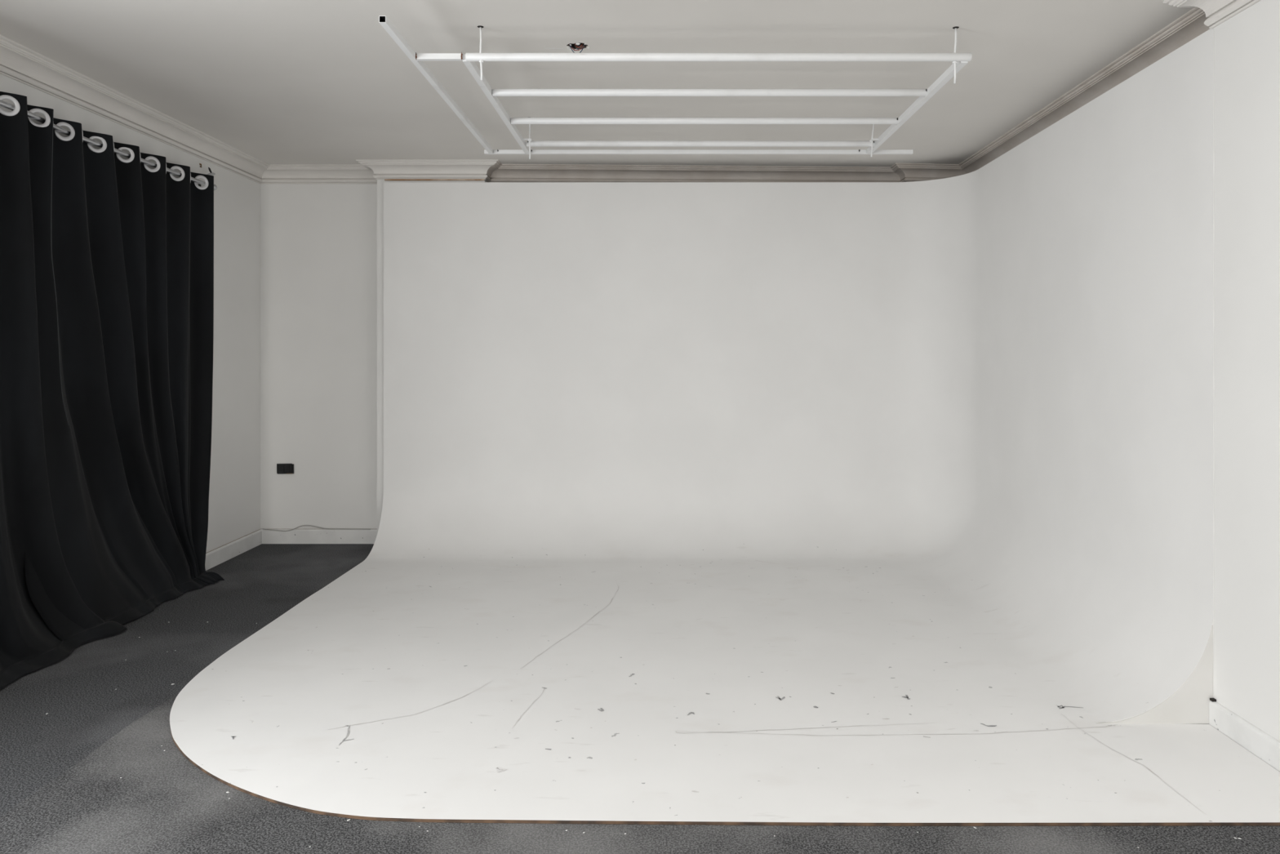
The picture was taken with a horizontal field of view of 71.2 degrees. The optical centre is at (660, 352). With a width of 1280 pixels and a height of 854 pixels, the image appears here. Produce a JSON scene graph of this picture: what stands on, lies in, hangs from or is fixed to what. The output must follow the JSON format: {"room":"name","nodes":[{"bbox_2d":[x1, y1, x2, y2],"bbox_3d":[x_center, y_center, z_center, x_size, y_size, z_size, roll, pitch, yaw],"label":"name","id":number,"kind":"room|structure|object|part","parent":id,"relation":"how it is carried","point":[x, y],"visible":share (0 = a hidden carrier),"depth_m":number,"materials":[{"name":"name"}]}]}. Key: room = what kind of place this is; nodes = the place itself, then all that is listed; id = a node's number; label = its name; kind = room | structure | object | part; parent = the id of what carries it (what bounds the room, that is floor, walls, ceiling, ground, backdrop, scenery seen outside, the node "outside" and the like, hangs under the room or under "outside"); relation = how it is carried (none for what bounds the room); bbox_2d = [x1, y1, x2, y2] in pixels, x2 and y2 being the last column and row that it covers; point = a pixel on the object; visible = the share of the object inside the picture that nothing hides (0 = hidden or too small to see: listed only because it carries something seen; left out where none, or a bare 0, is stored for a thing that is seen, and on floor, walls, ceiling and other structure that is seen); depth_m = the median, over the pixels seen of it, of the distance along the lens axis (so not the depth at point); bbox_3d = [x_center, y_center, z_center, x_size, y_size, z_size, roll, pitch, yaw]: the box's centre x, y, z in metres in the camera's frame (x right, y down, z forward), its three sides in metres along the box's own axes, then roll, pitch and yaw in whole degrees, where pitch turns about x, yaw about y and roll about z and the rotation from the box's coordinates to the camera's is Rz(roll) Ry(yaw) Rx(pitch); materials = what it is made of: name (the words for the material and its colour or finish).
{"room":"studio","nodes":[
{"label":"studio","id":0,"kind":"room"},
{"bbox_2d":[0,73,260,552],"bbox_3d":[-3.039,0.020,2.140,0.120,2.800,9.280,0,0,0],"label":"wall","id":1,"kind":"structure","parent":0,"point":[234,489],"depth_m":6.20,"materials":[{"name":"paint"}]},
{"bbox_2d":[0,99,217,190],"bbox_3d":[-2.908,-1.067,4.396,0.141,0.085,2.892,0,0,0],"label":"curtain rod","id":2,"kind":"object","parent":1,"relation":"attached to","point":[2,104],"visible":0.7,"depth_m":4.58,"materials":[{"name":"silver metal"}]},
{"bbox_2d":[0,91,127,689],"bbox_3d":[-2.839,0.138,3.741,0.180,2.547,1.654,0,0,3],"label":"curtain","id":3,"kind":"object","parent":2,"relation":"hanging from","point":[28,645],"visible":1,"depth_m":3.97,"materials":[{"name":"black fabric"}]},
{"bbox_2d":[24,104,224,641],"bbox_3d":[-2.828,0.138,4.878,0.252,2.547,1.714,0,0,0],"label":"curtain","id":4,"kind":"object","parent":2,"relation":"hanging from","point":[124,248],"visible":0.96,"depth_m":4.79,"materials":[{"name":"black fabric"}]},
{"bbox_2d":[206,167,215,175],"bbox_3d":[-2.936,-1.186,5.835,0.047,0.052,0.030,0,0,0],"label":"hook","id":5,"kind":"object","parent":1,"relation":"attached to","point":[209,168],"visible":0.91,"depth_m":5.82,"materials":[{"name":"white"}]},
{"bbox_2d":[204,528,262,570],"bbox_3d":[-2.971,1.366,2.080,0.019,0.108,9.160,0,0,0],"label":"baseboard","id":6,"kind":"structure","parent":1,"relation":"attached to","point":[220,555],"depth_m":6.20,"materials":[{"name":"paint"}]},
{"bbox_2d":[0,34,497,183],"bbox_3d":[-2.069,-1.320,2.081,1.824,0.120,9.161,0,0,0],"label":"trim","id":7,"kind":"structure","parent":1,"relation":"attached to","point":[20,63],"depth_m":5.58,"materials":[{"name":"paint"}]},
{"bbox_2d":[0,543,373,817],"bbox_3d":[-0.325,1.480,2.140,5.549,0.120,9.520,0,0,0],"label":"floor","id":8,"kind":"structure","parent":0,"point":[80,698],"depth_m":4.11,"materials":[{"name":"grey carpet"}]},
{"bbox_2d":[0,691,1279,853],"bbox_3d":[0.023,1.418,1.950,4.094,0.004,8.700,0,0,0],"label":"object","id":9,"kind":"structure","parent":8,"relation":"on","point":[162,802],"depth_m":2.65,"materials":[{"name":"grey carpet"}]},
{"bbox_2d":[169,28,1279,826],"bbox_3d":[0.370,0.089,4.575,4.816,2.651,3.809,0,0,0],"label":"cyclorama","id":10,"kind":"object","parent":9,"relation":"on","point":[825,504],"visible":1,"depth_m":4.76,"materials":[{"name":"paint"}]},
{"bbox_3d":[1.876,1.218,3.390,0.446,0.374,0.014,0,0,0],"label":"panel","id":11,"kind":"part","parent":10,"relation":"part of","materials":[{"name":"paint"}]},
{"bbox_2d":[260,179,486,533],"bbox_3d":[-0.338,0.020,6.672,5.281,2.800,0.318,0,0,-1],"label":"wall","id":12,"kind":"structure","parent":0,"point":[322,245],"depth_m":6.66,"materials":[{"name":"paint"}]},
{"bbox_2d":[276,463,293,473],"bbox_3d":[-2.789,0.862,6.648,0.121,0.076,0.024,-1,0,0],"label":"power outlet","id":13,"kind":"object","parent":12,"relation":"attached to","point":[281,468],"visible":1,"depth_m":6.64,"materials":[{"name":"black plastic"}]},
{"bbox_2d":[279,465,284,471],"bbox_3d":[-2.815,0.860,6.638,0.037,0.050,0.004,0,0,0],"label":"socket","id":14,"kind":"object","parent":13,"relation":"attached to","point":[281,467],"depth_m":6.64,"materials":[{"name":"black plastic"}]},
{"bbox_2d":[284,465,289,471],"bbox_3d":[-2.772,0.860,6.638,0.038,0.050,0.004,0,0,0],"label":"socket","id":15,"kind":"object","parent":13,"relation":"attached to","point":[286,467],"depth_m":6.64,"materials":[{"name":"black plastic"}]},
{"bbox_2d":[262,524,370,531],"bbox_3d":[-2.554,1.303,6.639,0.800,0.049,0.007,0,0,0],"label":"cable","id":16,"kind":"object","parent":12,"relation":"attached to","point":[302,525],"visible":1,"depth_m":6.64,"materials":[{"name":"grey plastic"}]},
{"bbox_2d":[261,528,377,543],"bbox_3d":[-2.521,1.366,6.652,0.917,0.108,0.019,0,0,0],"label":"baseboard","id":17,"kind":"structure","parent":12,"relation":"attached to","point":[295,535],"depth_m":6.64,"materials":[{"name":"paint"}]},
{"bbox_2d":[384,178,484,180],"bbox_3d":[-1.639,-1.257,6.488,0.723,0.009,0.012,0,0,0],"label":"trim","id":18,"kind":"structure","parent":12,"relation":"attached to","point":[384,179],"depth_m":6.48,"materials":[{"name":"white paint"}]},
{"bbox_2d":[484,7,1210,182],"bbox_3d":[0.514,-1.320,5.067,3.581,0.120,3.368,0,0,0],"label":"trim","id":19,"kind":"structure","parent":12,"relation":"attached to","point":[1190,25],"depth_m":6.57,"materials":[{"name":"white paint"}]},
{"bbox_2d":[0,0,1194,166],"bbox_3d":[-0.325,-1.450,2.140,5.549,0.140,9.520,0,0,0],"label":"ceiling","id":20,"kind":"structure","parent":0,"point":[275,82],"depth_m":4.29,"materials":[{"name":"paint"}]},
{"bbox_2d":[543,42,589,50],"bbox_3d":[-0.423,-1.378,4.021,0.208,0.012,0.088,0,0,0],"label":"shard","id":21,"kind":"object","parent":20,"relation":"attached to","point":[576,43],"visible":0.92,"depth_m":4.04,"materials":[{"name":"white"}]},
{"bbox_2d":[568,42,584,53],"bbox_3d":[-0.375,-1.372,4.020,0.082,0.067,0.034,0,0,0],"label":"loose wires","id":22,"kind":"object","parent":20,"relation":"hanging from","point":[580,42],"visible":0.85,"depth_m":4.02,"materials":[{"name":"black"}]},
{"bbox_2d":[378,15,972,159],"bbox_3d":[0.239,-1.259,4.471,2.671,0.242,2.232,0,0,0],"label":"grid","id":23,"kind":"object","parent":20,"relation":"hanging from","point":[959,60],"visible":1,"depth_m":4.29,"materials":[{"name":"white metal"}]},
{"bbox_3d":[-0.757,-1.267,3.779,0.014,0.226,0.009,0,0,0],"label":"hanger rod","id":24,"kind":"part","parent":23,"relation":"part of","materials":[{"name":"white metal"}]},
{"bbox_3d":[-0.766,-1.259,5.245,0.012,0.242,0.009,0,0,0],"label":"hanger rod","id":25,"kind":"part","parent":23,"relation":"part of","materials":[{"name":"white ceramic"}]},
{"bbox_3d":[1.251,-1.267,5.260,0.023,0.226,0.009,0,0,0],"label":"hanger rod","id":26,"kind":"part","parent":23,"relation":"part of","materials":[{"name":"white metal"}]},
{"bbox_3d":[1.252,-1.261,3.789,0.014,0.237,0.009,0,0,0],"label":"hanger rod","id":27,"kind":"part","parent":23,"relation":"part of","materials":[{"name":"white metal"}]},
{"bbox_2d":[1213,0,1279,741],"bbox_3d":[2.236,0.020,0.442,0.280,2.800,5.883,0,0,0],"label":"wall","id":28,"kind":"structure","parent":0,"point":[1246,45],"depth_m":3.19,"materials":[{"name":"paint"}]},
{"bbox_2d":[1163,0,1260,28],"bbox_3d":[2.112,-1.305,0.502,0.276,0.150,6.005,0,0,0],"label":"trim","id":29,"kind":"structure","parent":28,"relation":"attached to","point":[1218,11],"depth_m":3.34,"materials":[{"name":"paint"}]},
{"bbox_2d":[1213,27,1213,697],"bbox_3d":[2.095,0.036,3.382,0.004,2.535,0.003,0,0,0],"label":"trim","id":30,"kind":"structure","parent":28,"relation":"attached to","point":[1213,28],"depth_m":3.38,"materials":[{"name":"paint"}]},
{"bbox_2d":[1208,700,1279,771],"bbox_3d":[2.088,1.367,0.442,0.019,0.106,5.883,0,0,0],"label":"baseboard","id":31,"kind":"structure","parent":28,"relation":"attached to","point":[1255,740],"depth_m":3.17,"materials":[{"name":"paint"}]}
]}

